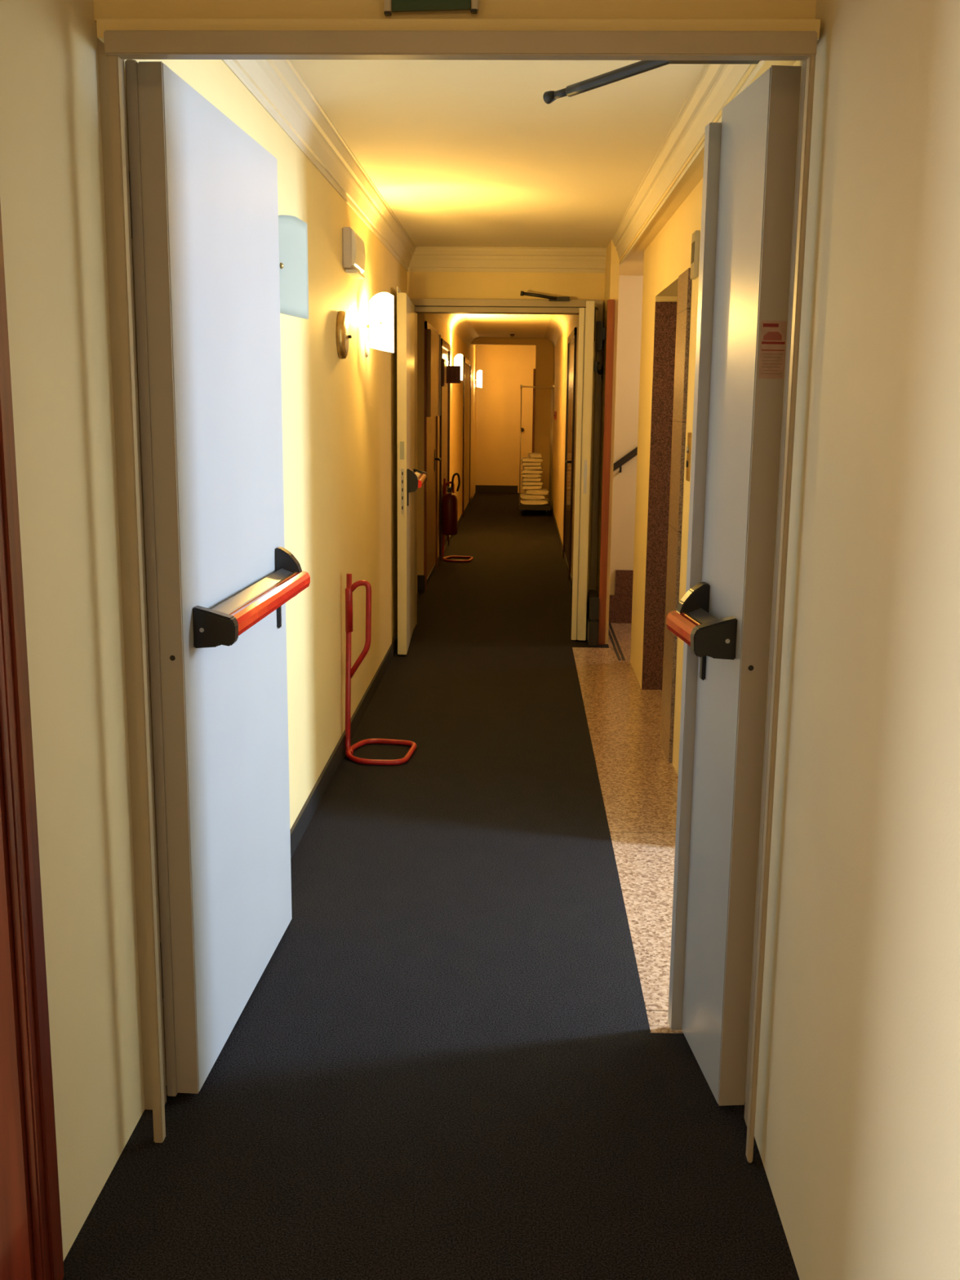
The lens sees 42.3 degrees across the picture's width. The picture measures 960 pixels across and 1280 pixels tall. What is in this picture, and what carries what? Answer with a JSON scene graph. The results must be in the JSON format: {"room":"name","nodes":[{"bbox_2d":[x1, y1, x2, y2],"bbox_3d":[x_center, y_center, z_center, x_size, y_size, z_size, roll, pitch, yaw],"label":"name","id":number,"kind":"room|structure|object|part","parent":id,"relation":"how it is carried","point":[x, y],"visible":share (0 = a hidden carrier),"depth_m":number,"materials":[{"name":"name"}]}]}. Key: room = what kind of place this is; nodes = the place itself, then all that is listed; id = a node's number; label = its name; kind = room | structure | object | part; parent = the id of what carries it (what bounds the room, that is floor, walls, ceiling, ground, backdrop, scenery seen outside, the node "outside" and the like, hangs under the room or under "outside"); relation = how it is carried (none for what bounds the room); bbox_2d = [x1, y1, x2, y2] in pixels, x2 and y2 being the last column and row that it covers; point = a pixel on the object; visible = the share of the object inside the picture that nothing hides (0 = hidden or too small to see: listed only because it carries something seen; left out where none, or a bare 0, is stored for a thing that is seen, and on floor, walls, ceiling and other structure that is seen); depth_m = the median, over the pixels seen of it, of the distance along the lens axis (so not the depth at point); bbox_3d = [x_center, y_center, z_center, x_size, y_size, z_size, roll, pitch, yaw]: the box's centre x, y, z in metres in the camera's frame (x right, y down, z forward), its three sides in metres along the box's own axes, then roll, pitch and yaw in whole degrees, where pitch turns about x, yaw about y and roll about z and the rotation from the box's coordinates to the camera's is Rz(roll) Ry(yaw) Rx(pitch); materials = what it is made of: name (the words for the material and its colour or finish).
{"room":"hotel corridor","nodes":[
{"label":"hotel corridor","id":0,"kind":"room"},
{"bbox_2d":[0,0,476,1260],"bbox_3d":[-0.594,-1.597,9.800,0.250,2.610,25.000,1,11,2],"label":"wall","id":1,"kind":"structure","parent":0,"point":[52,195],"depth_m":2.46,"materials":[{"name":"paint"}]},
{"bbox_2d":[0,202,64,1279],"bbox_3d":[-0.853,0.210,1.419,0.174,2.200,1.330,1,11,2],"label":"door","id":2,"kind":"structure","parent":1,"relation":"in","point":[31,1248],"depth_m":2.07,"materials":[{"name":"brown wood"}]},
{"bbox_2d":[278,214,308,319],"bbox_3d":[-0.629,-1.104,3.692,0.102,0.324,0.366,3,11,14],"label":"wall sconce","id":3,"kind":"object","parent":1,"relation":"attached to","point":[292,231],"visible":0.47,"depth_m":3.76,"materials":[{"name":"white glass"}]},
{"bbox_2d":[222,59,416,271],"bbox_3d":[-0.564,-2.015,5.447,0.068,0.155,6.089,1,11,2],"label":"trim","id":4,"kind":"structure","parent":1,"relation":"attached to","point":[277,85],"depth_m":4.58,"materials":[{"name":"beige paint"}]},
{"bbox_2d":[289,633,397,858],"bbox_3d":[-0.618,0.432,5.910,0.012,0.085,6.080,1,11,2],"label":"baseboard","id":5,"kind":"structure","parent":1,"relation":"attached to","point":[304,816],"depth_m":5.37,"materials":[{"name":"black wood"}]},
{"bbox_2d":[336,311,351,359],"bbox_3d":[-0.588,-1.324,5.390,0.046,0.204,0.204,1,11,2],"label":"bell","id":6,"kind":"object","parent":1,"relation":"attached to","point":[343,336],"visible":1,"depth_m":5.33,"materials":[{"name":"brown metal"}]},
{"bbox_2d":[342,226,365,279],"bbox_3d":[-0.567,-1.741,5.595,0.062,0.189,0.340,1,11,2],"label":"emergency light","id":7,"kind":"object","parent":1,"relation":"attached to","point":[353,255],"visible":1,"depth_m":5.44,"materials":[{"name":"beige plastic"}]},
{"bbox_2d":[364,292,394,356],"bbox_3d":[-0.540,-1.595,6.264,0.102,0.324,0.366,3,11,14],"label":"wall sconce","id":8,"kind":"object","parent":1,"relation":"attached to","point":[381,310],"visible":1,"depth_m":6.28,"materials":[{"name":"beige glass"}]},
{"bbox_3d":[-0.572,-1.484,6.306,0.014,0.090,0.090,1,11,2],"label":"wall plate","id":9,"kind":"part","parent":8,"relation":"part of","materials":[{"name":"beige plastic"}]},
{"bbox_2d":[423,320,440,590],"bbox_3d":[-0.413,-1.663,11.141,0.066,2.240,1.430,1,11,2],"label":"door","id":10,"kind":"structure","parent":1,"relation":"in","point":[430,486],"depth_m":11.08,"materials":[{"name":"brown wood"}]},
{"bbox_3d":[-0.400,-1.673,11.566,0.066,0.200,0.130,1,11,2],"label":"handle","id":11,"kind":"part","parent":10,"relation":"part of","materials":[{"name":"black plastic"}]},
{"bbox_2d":[426,328,440,417],"bbox_3d":[-0.402,-2.336,10.905,0.042,0.730,1.100,1,11,2],"label":"upper cabinet","id":12,"kind":"object","parent":1,"relation":"attached to","point":[433,340],"visible":1,"depth_m":10.70,"materials":[{"name":"brown wood"}]},
{"bbox_2d":[440,358,446,386],"bbox_3d":[-0.370,-2.566,11.925,0.075,0.260,0.350,1,11,2],"label":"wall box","id":13,"kind":"object","parent":1,"relation":"attached to","point":[443,362],"visible":0.51,"depth_m":11.77,"materials":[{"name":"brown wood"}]},
{"bbox_2d":[417,496,471,601],"bbox_3d":[-0.389,-1.284,14.778,0.120,0.130,11.730,1,11,2],"label":"baseboard","id":14,"kind":"structure","parent":1,"relation":"attached to","point":[420,579],"depth_m":11.38,"materials":[{"name":"black wood"}]},
{"bbox_2d":[439,337,450,560],"bbox_3d":[-0.369,-2.016,13.099,0.020,2.200,1.450,1,11,2],"label":"door","id":15,"kind":"structure","parent":1,"relation":"in","point":[444,444],"depth_m":12.97,"materials":[{"name":"brown wood"}]},
{"bbox_2d":[446,365,460,383],"bbox_3d":[-0.287,-2.785,13.026,0.165,0.180,0.040,1,11,2],"label":"flag sign","id":16,"kind":"object","parent":1,"relation":"attached to","point":[453,372],"visible":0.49,"depth_m":13.02,"materials":[{"name":"brown plastic"}]},
{"bbox_2d":[435,313,479,347],"bbox_3d":[-0.228,-3.684,14.533,0.160,0.160,8.900,1,11,2],"label":"trim","id":17,"kind":"structure","parent":1,"relation":"attached to","point":[459,323],"depth_m":15.04,"materials":[{"name":"beige paint"}]},
{"bbox_2d":[453,353,462,380],"bbox_3d":[-0.292,-3.089,14.099,0.102,0.324,0.366,3,11,14],"label":"wall sconce","id":18,"kind":"object","parent":1,"relation":"attached to","point":[458,359],"visible":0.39,"depth_m":14.16,"materials":[{"name":"beige glass"}]},
{"bbox_2d":[462,356,471,517],"bbox_3d":[-0.192,-3.004,18.278,0.020,2.200,2.200,1,11,2],"label":"door","id":19,"kind":"structure","parent":1,"relation":"in","point":[467,363],"depth_m":18.22,"materials":[{"name":"brown wood"}]},
{"bbox_2d":[474,369,482,389],"bbox_3d":[-0.058,-4.391,20.922,0.102,0.324,0.366,3,11,14],"label":"wall sconce","id":20,"kind":"object","parent":1,"relation":"attached to","point":[479,374],"visible":1,"depth_m":20.95,"materials":[{"name":"beige glass"}]},
{"bbox_3d":[-0.017,-4.402,20.909,0.017,0.296,0.366,3,11,14],"label":"lamp shade","id":21,"kind":"part","parent":20,"relation":"part of","materials":[{"name":"beige glass"}]},
{"bbox_2d":[62,492,799,1279],"bbox_3d":[2.217,-0.229,10.015,6.000,0.100,25.100,1,11,2],"label":"floor","id":22,"kind":"structure","parent":0,"point":[446,1062],"depth_m":3.19,"materials":[{"name":"carpet"}]},
{"bbox_2d":[345,573,417,765],"bbox_3d":[-0.451,0.114,5.593,0.319,0.829,0.375,1,11,2],"label":"stand","id":23,"kind":"object","parent":22,"relation":"on","point":[349,672],"visible":1,"depth_m":5.56,"materials":[{"name":"red metal"}]},
{"bbox_2d":[441,478,473,562],"bbox_3d":[-0.226,-1.222,12.594,0.319,0.829,0.375,1,11,2],"label":"stand","id":24,"kind":"object","parent":22,"relation":"on","point":[444,558],"visible":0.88,"depth_m":12.54,"materials":[{"name":"red metal"}]},
{"bbox_2d":[441,472,460,535],"bbox_3d":[-0.302,-1.369,12.479,0.165,0.623,0.173,-8,14,-38],"label":"fire extinguisher","id":25,"kind":"object","parent":24,"relation":"hanging from","point":[449,500],"visible":1,"depth_m":12.43,"materials":[{"name":"red metal"}]},
{"bbox_2d":[518,384,555,515],"bbox_3d":[0.814,-2.772,18.074,0.482,1.839,1.220,1,11,2],"label":"cart","id":26,"kind":"object","parent":22,"relation":"on","point":[547,507],"visible":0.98,"depth_m":17.63,"materials":[{"name":"black"}]},
{"bbox_3d":[0.570,-2.737,17.508,0.014,1.660,0.014,1,11,2],"label":"post","id":27,"kind":"part","parent":26,"relation":"part of","materials":[{"name":"silver metal"}]},
{"bbox_2d":[520,497,549,504],"bbox_3d":[0.791,-2.007,17.925,0.419,0.069,0.512,1,11,5],"label":"folded towel","id":28,"kind":"object","parent":26,"relation":"on","point":[543,501],"visible":0.84,"depth_m":17.69,"materials":[{"name":"fabric"}]},
{"bbox_2d":[520,493,545,499],"bbox_3d":[0.762,-2.076,17.913,0.380,0.066,0.512,1,11,2],"label":"folded towel","id":29,"kind":"object","parent":28,"relation":"on","point":[526,496],"visible":0.86,"depth_m":17.67,"materials":[{"name":"fabric"}]},
{"bbox_2d":[523,488,549,494],"bbox_3d":[0.813,-2.144,17.898,0.358,0.070,0.512,0,11,-1],"label":"folded towel","id":30,"kind":"object","parent":29,"relation":"on","point":[543,491],"visible":0.92,"depth_m":17.66,"materials":[{"name":"fabric"}]},
{"bbox_2d":[521,484,542,488],"bbox_3d":[0.749,-2.210,17.888,0.304,0.054,0.412,1,11,2],"label":"folded towel","id":31,"kind":"object","parent":30,"relation":"on","point":[523,486],"visible":0.88,"depth_m":17.69,"materials":[{"name":"fabric"}]},
{"bbox_2d":[521,480,543,484],"bbox_3d":[0.757,-2.264,17.877,0.314,0.053,0.412,1,11,1],"label":"folded towel","id":32,"kind":"object","parent":31,"relation":"on","point":[523,482],"visible":0.91,"depth_m":17.69,"materials":[{"name":"fabric"}]},
{"bbox_2d":[521,477,542,481],"bbox_3d":[0.748,-2.318,17.867,0.290,0.054,0.412,1,11,2],"label":"folded towel","id":33,"kind":"object","parent":32,"relation":"on","point":[532,479],"visible":0.8,"depth_m":17.67,"materials":[{"name":"fabric"}]},
{"bbox_2d":[520,473,542,477],"bbox_3d":[0.743,-2.372,17.857,0.303,0.054,0.412,1,11,1],"label":"folded towel","id":34,"kind":"object","parent":33,"relation":"on","point":[524,475],"visible":0.84,"depth_m":17.66,"materials":[{"name":"fabric"}]},
{"bbox_2d":[521,469,543,473],"bbox_3d":[0.755,-2.426,17.846,0.316,0.054,0.412,1,11,3],"label":"folded towel","id":35,"kind":"object","parent":34,"relation":"on","point":[523,471],"visible":0.91,"depth_m":17.65,"materials":[{"name":"fabric"}]},
{"bbox_2d":[522,465,542,469],"bbox_3d":[0.758,-2.480,17.836,0.291,0.054,0.412,1,11,0],"label":"folded towel","id":36,"kind":"object","parent":35,"relation":"on","point":[530,467],"visible":0.84,"depth_m":17.64,"materials":[{"name":"fabric"}]},
{"bbox_2d":[521,461,542,466],"bbox_3d":[0.746,-2.534,17.826,0.305,0.054,0.412,1,11,3],"label":"folded towel","id":37,"kind":"object","parent":36,"relation":"on","point":[525,464],"visible":0.94,"depth_m":17.63,"materials":[{"name":"fabric"}]},
{"bbox_2d":[520,457,542,462],"bbox_3d":[0.747,-2.588,17.816,0.317,0.053,0.412,1,11,0],"label":"folded towel","id":38,"kind":"object","parent":37,"relation":"on","point":[523,459],"visible":0.94,"depth_m":17.62,"materials":[{"name":"fabric"}]},
{"bbox_2d":[527,453,542,457],"bbox_3d":[0.783,-2.649,17.803,0.190,0.068,0.352,0,11,-4],"label":"folded towel","id":39,"kind":"object","parent":38,"relation":"on","point":[530,455],"visible":1,"depth_m":17.64,"materials":[{"name":"fabric"}]},
{"bbox_3d":[1.059,-2.947,18.633,0.013,1.660,0.013,-3,12,-20],"label":"post","id":40,"kind":"part","parent":26,"relation":"part of","materials":[{"name":"silver metal"}]},
{"bbox_3d":[1.020,-2.730,17.494,0.013,1.660,0.013,5,12,24],"label":"post","id":41,"kind":"part","parent":26,"relation":"part of","materials":[{"name":"silver metal"}]},
{"bbox_2d":[586,589,599,646],"bbox_3d":[0.759,-0.153,8.399,0.066,0.323,0.400,1,11,2],"label":"box","id":42,"kind":"object","parent":22,"relation":"on","point":[592,637],"visible":0.86,"depth_m":8.22,"materials":[{"name":"black plastic"}]},
{"bbox_2d":[93,0,816,1100],"bbox_3d":[0.019,-0.215,2.600,1.830,2.610,0.134,1,11,2],"label":"wall","id":43,"kind":"structure","parent":0,"point":[103,9],"depth_m":2.35,"materials":[{"name":"paint"}]},
{"bbox_2d":[97,37,166,1109],"bbox_3d":[-0.728,-0.052,2.619,0.040,2.269,0.036,1,11,2],"label":"trim","id":44,"kind":"structure","parent":43,"relation":"attached to","point":[102,56],"depth_m":2.58,"materials":[{"name":"paint"}]},
{"bbox_2d":[124,59,292,1096],"bbox_3d":[-0.647,-0.137,3.130,0.090,2.228,1.002,1,11,4],"label":"door","id":45,"kind":"structure","parent":43,"relation":"in","point":[204,202],"depth_m":2.85,"materials":[{"name":"paint"}]},
{"bbox_2d":[192,546,310,648],"bbox_3d":[-0.556,-0.074,3.135,0.094,0.231,0.828,1,11,4],"label":"bar","id":46,"kind":"object","parent":45,"relation":"attached to","point":[223,624],"visible":1,"depth_m":2.96,"materials":[{"name":"red metal"}]},
{"bbox_3d":[-0.572,-0.081,3.535,0.009,0.095,0.024,1,11,4],"label":"lock plate","id":47,"kind":"part","parent":46,"relation":"part of","materials":[{"name":"black plastic"}]},
{"bbox_2d":[383,0,478,16],"bbox_3d":[-0.090,-1.240,2.324,0.177,0.134,0.029,1,11,2],"label":"exit sign","id":48,"kind":"object","parent":43,"relation":"attached to","point":[390,6],"visible":1,"depth_m":2.32,"materials":[{"name":"green"}]},
{"bbox_3d":[-0.173,-1.242,2.321,0.013,0.131,0.012,1,11,2],"label":"rail","id":49,"kind":"part","parent":48,"relation":"part of","materials":[{"name":"beige plastic"}]},
{"bbox_3d":[-0.091,-1.242,2.318,0.148,0.128,0.008,1,11,2],"label":"panel","id":50,"kind":"part","parent":48,"relation":"part of","materials":[{"name":"green"}]},
{"bbox_3d":[-0.009,-1.241,2.315,0.013,0.127,0.012,1,11,2],"label":"rail","id":51,"kind":"part","parent":48,"relation":"part of","materials":[{"name":"beige plastic"}]},
{"bbox_2d":[96,18,820,42],"bbox_3d":[-0.044,-1.129,2.321,1.325,0.032,0.102,1,11,2],"label":"trim","id":52,"kind":"structure","parent":43,"relation":"attached to","point":[465,24],"depth_m":2.27,"materials":[{"name":"paint"}]},
{"bbox_2d":[103,30,817,1163],"bbox_3d":[-0.052,-0.002,2.464,1.289,2.240,0.038,1,11,2],"label":"door frame","id":53,"kind":"structure","parent":43,"relation":"in","point":[119,45],"depth_m":2.28,"materials":[{"name":"paint"}]},
{"bbox_2d":[542,60,760,104],"bbox_3d":[0.319,-1.220,2.639,0.593,0.055,0.154,11,15,44],"label":"door closer","id":54,"kind":"object","parent":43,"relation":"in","point":[642,66],"depth_m":2.68,"materials":[{"name":"grey metal"}]},
{"bbox_3d":[0.164,-1.259,2.877,0.028,0.028,0.032,-7,13,-36],"label":"arm","id":55,"kind":"part","parent":54,"relation":"part of","materials":[{"name":"grey metal"}]},
{"bbox_3d":[0.302,-1.224,2.683,0.031,0.027,0.469,-6,13,-33],"label":"arm","id":56,"kind":"part","parent":54,"relation":"part of","materials":[{"name":"grey metal"}]},
{"bbox_2d":[667,65,801,1106],"bbox_3d":[0.556,-0.064,2.812,0.087,2.220,0.392,0,11,-5],"label":"door","id":57,"kind":"structure","parent":43,"relation":"in","point":[750,156],"depth_m":2.73,"materials":[{"name":"paint"}]},
{"bbox_2d":[666,582,737,679],"bbox_3d":[0.493,0.002,2.797,0.094,0.231,0.270,0,11,-5],"label":"bar","id":58,"kind":"object","parent":57,"relation":"attached to","point":[705,634],"visible":1,"depth_m":2.72,"materials":[{"name":"red metal"}]},
{"bbox_3d":[0.526,0.047,2.924,0.009,0.095,0.024,0,11,-5],"label":"lock plate","id":59,"kind":"part","parent":58,"relation":"part of","materials":[{"name":"black plastic"}]},
{"bbox_2d":[760,353,782,374],"bbox_3d":[0.593,-0.561,2.520,0.043,0.041,0.001,0,11,-5],"label":"print","id":60,"kind":"object","parent":57,"relation":"attached to","point":[762,353],"depth_m":2.52},
{"bbox_2d":[289,59,705,338],"bbox_3d":[0.997,-2.891,9.600,8.700,0.160,25.400,1,11,2],"label":"ceiling","id":61,"kind":"structure","parent":0,"point":[462,153],"depth_m":4.96,"materials":[{"name":"beige paint"}]},
{"bbox_2d":[471,337,536,485],"bbox_3d":[0.477,-3.655,20.626,1.650,2.610,3.100,1,11,2],"label":"wall","id":62,"kind":"structure","parent":0,"point":[501,361],"depth_m":22.02,"materials":[{"name":"paint"}]},
{"bbox_2d":[475,484,517,493],"bbox_3d":[0.238,-2.711,22.283,0.900,0.130,0.014,1,11,2],"label":"baseboard","id":63,"kind":"structure","parent":62,"relation":"attached to","point":[478,488],"depth_m":22.27,"materials":[{"name":"black"}]},
{"bbox_2d":[517,373,533,493],"bbox_3d":[0.812,-3.662,22.044,0.250,2.100,0.089,1,11,2],"label":"door","id":64,"kind":"structure","parent":62,"relation":"in","point":[526,380],"depth_m":22.01,"materials":[{"name":"paint"}]},
{"bbox_2d":[407,271,604,591],"bbox_3d":[0.119,-1.381,8.707,1.550,2.610,0.120,1,11,2],"label":"wall","id":65,"kind":"structure","parent":0,"point":[420,285],"depth_m":8.45,"materials":[{"name":"paint"}]},
{"bbox_2d":[409,298,603,628],"bbox_3d":[0.165,-1.204,8.693,1.314,2.270,0.210,1,11,2],"label":"door frame","id":66,"kind":"structure","parent":65,"relation":"in","point":[475,306],"depth_m":8.45,"materials":[{"name":"paint"}]},
{"bbox_2d":[396,286,414,654],"bbox_3d":[-0.482,-1.103,8.118,0.058,2.250,0.989,1,11,0],"label":"door","id":67,"kind":"structure","parent":66,"relation":"attached to","point":[405,307],"depth_m":7.74,"materials":[{"name":"beige paint"}]},
{"bbox_2d":[407,468,426,506],"bbox_3d":[-0.407,-1.022,8.104,0.094,0.231,0.833,1,11,0],"label":"bar","id":68,"kind":"object","parent":67,"relation":"attached to","point":[416,478],"visible":1,"depth_m":7.70,"materials":[{"name":"black plastic"}]},
{"bbox_3d":[-0.449,-0.882,7.729,0.009,0.095,0.024,1,11,0],"label":"lock plate","id":69,"kind":"part","parent":68,"relation":"part of","materials":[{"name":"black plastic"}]},
{"bbox_2d":[520,290,569,301],"bbox_3d":[0.436,-2.306,8.324,0.336,0.061,0.055,0,11,-5],"label":"door closer","id":70,"kind":"object","parent":66,"relation":"attached to","point":[550,298],"depth_m":8.30,"materials":[{"name":"grey metal"}]},
{"bbox_3d":[0.389,-2.306,8.307,0.239,0.056,0.031,0,11,-4],"label":"arm","id":71,"kind":"part","parent":70,"relation":"part of","materials":[{"name":"grey metal"}]},
{"bbox_2d":[571,301,605,640],"bbox_3d":[0.735,-1.123,8.369,0.158,2.220,0.404,2,11,8],"label":"door","id":72,"kind":"structure","parent":66,"relation":"attached to","point":[592,331],"depth_m":8.20,"materials":[{"name":"beige paint"}]},
{"bbox_3d":[0.694,-1.075,8.177,0.018,0.220,0.002,2,11,8],"label":"latch plate","id":73,"kind":"part","parent":72,"relation":"part of","materials":[{"name":"metal"}]},
{"bbox_2d":[597,364,603,378],"bbox_3d":[0.823,-1.835,8.483,0.044,0.110,0.082,1,11,2],"label":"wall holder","id":74,"kind":"object","parent":66,"relation":"attached to","point":[600,371],"visible":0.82,"depth_m":8.44,"materials":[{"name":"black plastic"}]},
{"bbox_2d":[407,246,606,272],"bbox_3d":[0.209,-2.567,8.381,1.412,0.155,0.068,1,11,2],"label":"trim","id":75,"kind":"structure","parent":65,"relation":"attached to","point":[424,259],"depth_m":8.38,"materials":[{"name":"beige paint"}]},
{"bbox_2d":[533,315,578,578],"bbox_3d":[0.891,-2.650,15.390,0.354,2.610,13.530,1,11,2],"label":"wall","id":76,"kind":"structure","parent":0,"point":[551,363],"depth_m":17.29,"materials":[{"name":"paint"}]},
{"bbox_2d":[532,368,535,453],"bbox_3d":[0.821,-3.105,19.125,0.033,2.100,0.030,1,11,2],"label":"trim","id":77,"kind":"structure","parent":76,"relation":"attached to","point":[534,370],"depth_m":19.03,"materials":[{"name":"brown wood"}]},
{"bbox_2d":[554,411,556,419],"bbox_3d":[1.054,-3.146,17.383,0.009,0.110,1.020,1,11,2],"label":"sign","id":78,"kind":"object","parent":76,"relation":"attached to","point":[555,412],"visible":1,"depth_m":17.09,"materials":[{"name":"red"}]},
{"bbox_2d":[543,314,573,348],"bbox_3d":[0.870,-3.514,13.703,0.160,0.160,10.520,1,11,2],"label":"trim","id":79,"kind":"structure","parent":76,"relation":"attached to","point":[558,323],"depth_m":15.10,"materials":[{"name":"beige paint"}]},
{"bbox_2d":[551,507,573,588],"bbox_3d":[0.919,-1.119,14.148,0.010,0.070,10.500,1,11,2],"label":"baseboard","id":80,"kind":"structure","parent":76,"relation":"attached to","point":[552,510],"depth_m":13.77,"materials":[{"name":"black wood"}]},
{"bbox_2d":[562,327,577,581],"bbox_3d":[0.833,-1.796,11.903,0.066,2.240,1.700,1,11,2],"label":"door","id":81,"kind":"structure","parent":76,"relation":"in","point":[571,340],"depth_m":11.85,"materials":[{"name":"brown wood"}]},
{"bbox_2d":[595,239,619,644],"bbox_3d":[0.862,-1.348,8.575,0.055,2.610,1.000,1,11,2],"label":"wall","id":82,"kind":"structure","parent":0,"point":[612,261],"depth_m":8.17,"materials":[{"name":"paint"}]},
{"bbox_2d":[609,275,643,595],"bbox_3d":[1.927,-1.265,8.198,2.100,2.610,1.700,1,11,2],"label":"wall","id":83,"kind":"structure","parent":0,"point":[630,287],"depth_m":8.88,"materials":[{"name":"paint"}]},
{"bbox_2d":[598,299,615,644],"bbox_3d":[0.824,-1.067,8.103,0.047,2.235,0.035,1,11,2],"label":"trim","id":84,"kind":"structure","parent":83,"relation":"attached to","point":[611,303],"depth_m":8.08,"materials":[{"name":"brown wood"}]},
{"bbox_2d":[608,569,633,623],"bbox_3d":[1.848,-1.095,8.930,1.898,2.000,0.029,1,11,2],"label":"trim","id":85,"kind":"structure","parent":83,"relation":"attached to","point":[620,603],"depth_m":9.10,"materials":[{"name":"stone"}]},
{"bbox_2d":[613,446,637,472],"bbox_3d":[1.703,-1.758,8.786,1.520,1.158,0.075,1,11,2],"label":"handrail","id":86,"kind":"object","parent":83,"relation":"attached to","point":[632,454],"visible":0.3,"depth_m":8.86,"materials":[{"name":"grey metal"}]},
{"bbox_2d":[618,60,799,776],"bbox_3d":[1.793,-0.798,5.750,2.000,2.610,6.390,1,11,2],"label":"wall","id":87,"kind":"structure","parent":0,"point":[663,252],"depth_m":6.18,"materials":[{"name":"paint"}]},
{"bbox_2d":[608,622,625,660],"bbox_3d":[0.914,0.001,8.464,0.044,0.002,1.360,1,11,2],"label":"trim","id":88,"kind":"structure","parent":87,"relation":"attached to","point":[610,624],"depth_m":8.30,"materials":[{"name":"grey metal"}]},
{"bbox_2d":[641,302,677,689],"bbox_3d":[1.050,-0.760,6.816,0.250,2.120,0.019,1,11,2],"label":"trim","id":89,"kind":"structure","parent":87,"relation":"attached to","point":[665,313],"depth_m":6.80,"materials":[{"name":"stone"}]},
{"bbox_2d":[660,282,678,734],"bbox_3d":[0.879,-0.559,5.729,0.015,2.130,0.014,1,11,2],"label":"trim","id":90,"kind":"structure","parent":87,"relation":"attached to","point":[677,282],"depth_m":5.71,"materials":[{"name":"brown wood"}]},
{"bbox_2d":[660,267,692,762],"bbox_3d":[0.874,-0.533,5.552,0.016,2.145,0.340,1,11,2],"label":"trim","id":91,"kind":"structure","parent":87,"relation":"attached to","point":[684,295],"depth_m":5.49,"materials":[{"name":"wood"}]},
{"bbox_2d":[606,60,765,266],"bbox_3d":[0.779,-1.993,5.405,0.068,0.155,6.089,1,11,2],"label":"trim","id":92,"kind":"structure","parent":87,"relation":"attached to","point":[716,82],"depth_m":4.61,"materials":[{"name":"beige paint"}]},
{"bbox_2d":[685,431,691,481],"bbox_3d":[0.868,-0.765,5.182,0.012,0.200,0.080,1,11,2],"label":"panel","id":93,"kind":"object","parent":87,"relation":"attached to","point":[689,434],"visible":1,"depth_m":5.16,"materials":[{"name":"gold metal"}]},
{"bbox_2d":[689,230,700,279],"bbox_3d":[0.873,-1.564,5.045,0.020,0.180,0.110,1,11,2],"label":"indicator","id":94,"kind":"object","parent":87,"relation":"attached to","point":[695,235],"visible":1,"depth_m":5.00,"materials":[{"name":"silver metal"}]},
{"bbox_2d":[754,0,959,1279],"bbox_3d":[0.614,0.288,0.003,0.163,2.610,5.140,1,11,2],"label":"wall","id":95,"kind":"structure","parent":0,"point":[857,1127],"depth_m":1.87,"materials":[{"name":"paint"}]},
{"bbox_2d":[743,60,806,1125],"bbox_3d":[0.613,-0.031,2.577,0.010,2.269,0.036,1,11,2],"label":"trim","id":96,"kind":"structure","parent":95,"relation":"attached to","point":[804,62],"depth_m":2.55,"materials":[{"name":"paint"}]}
]}

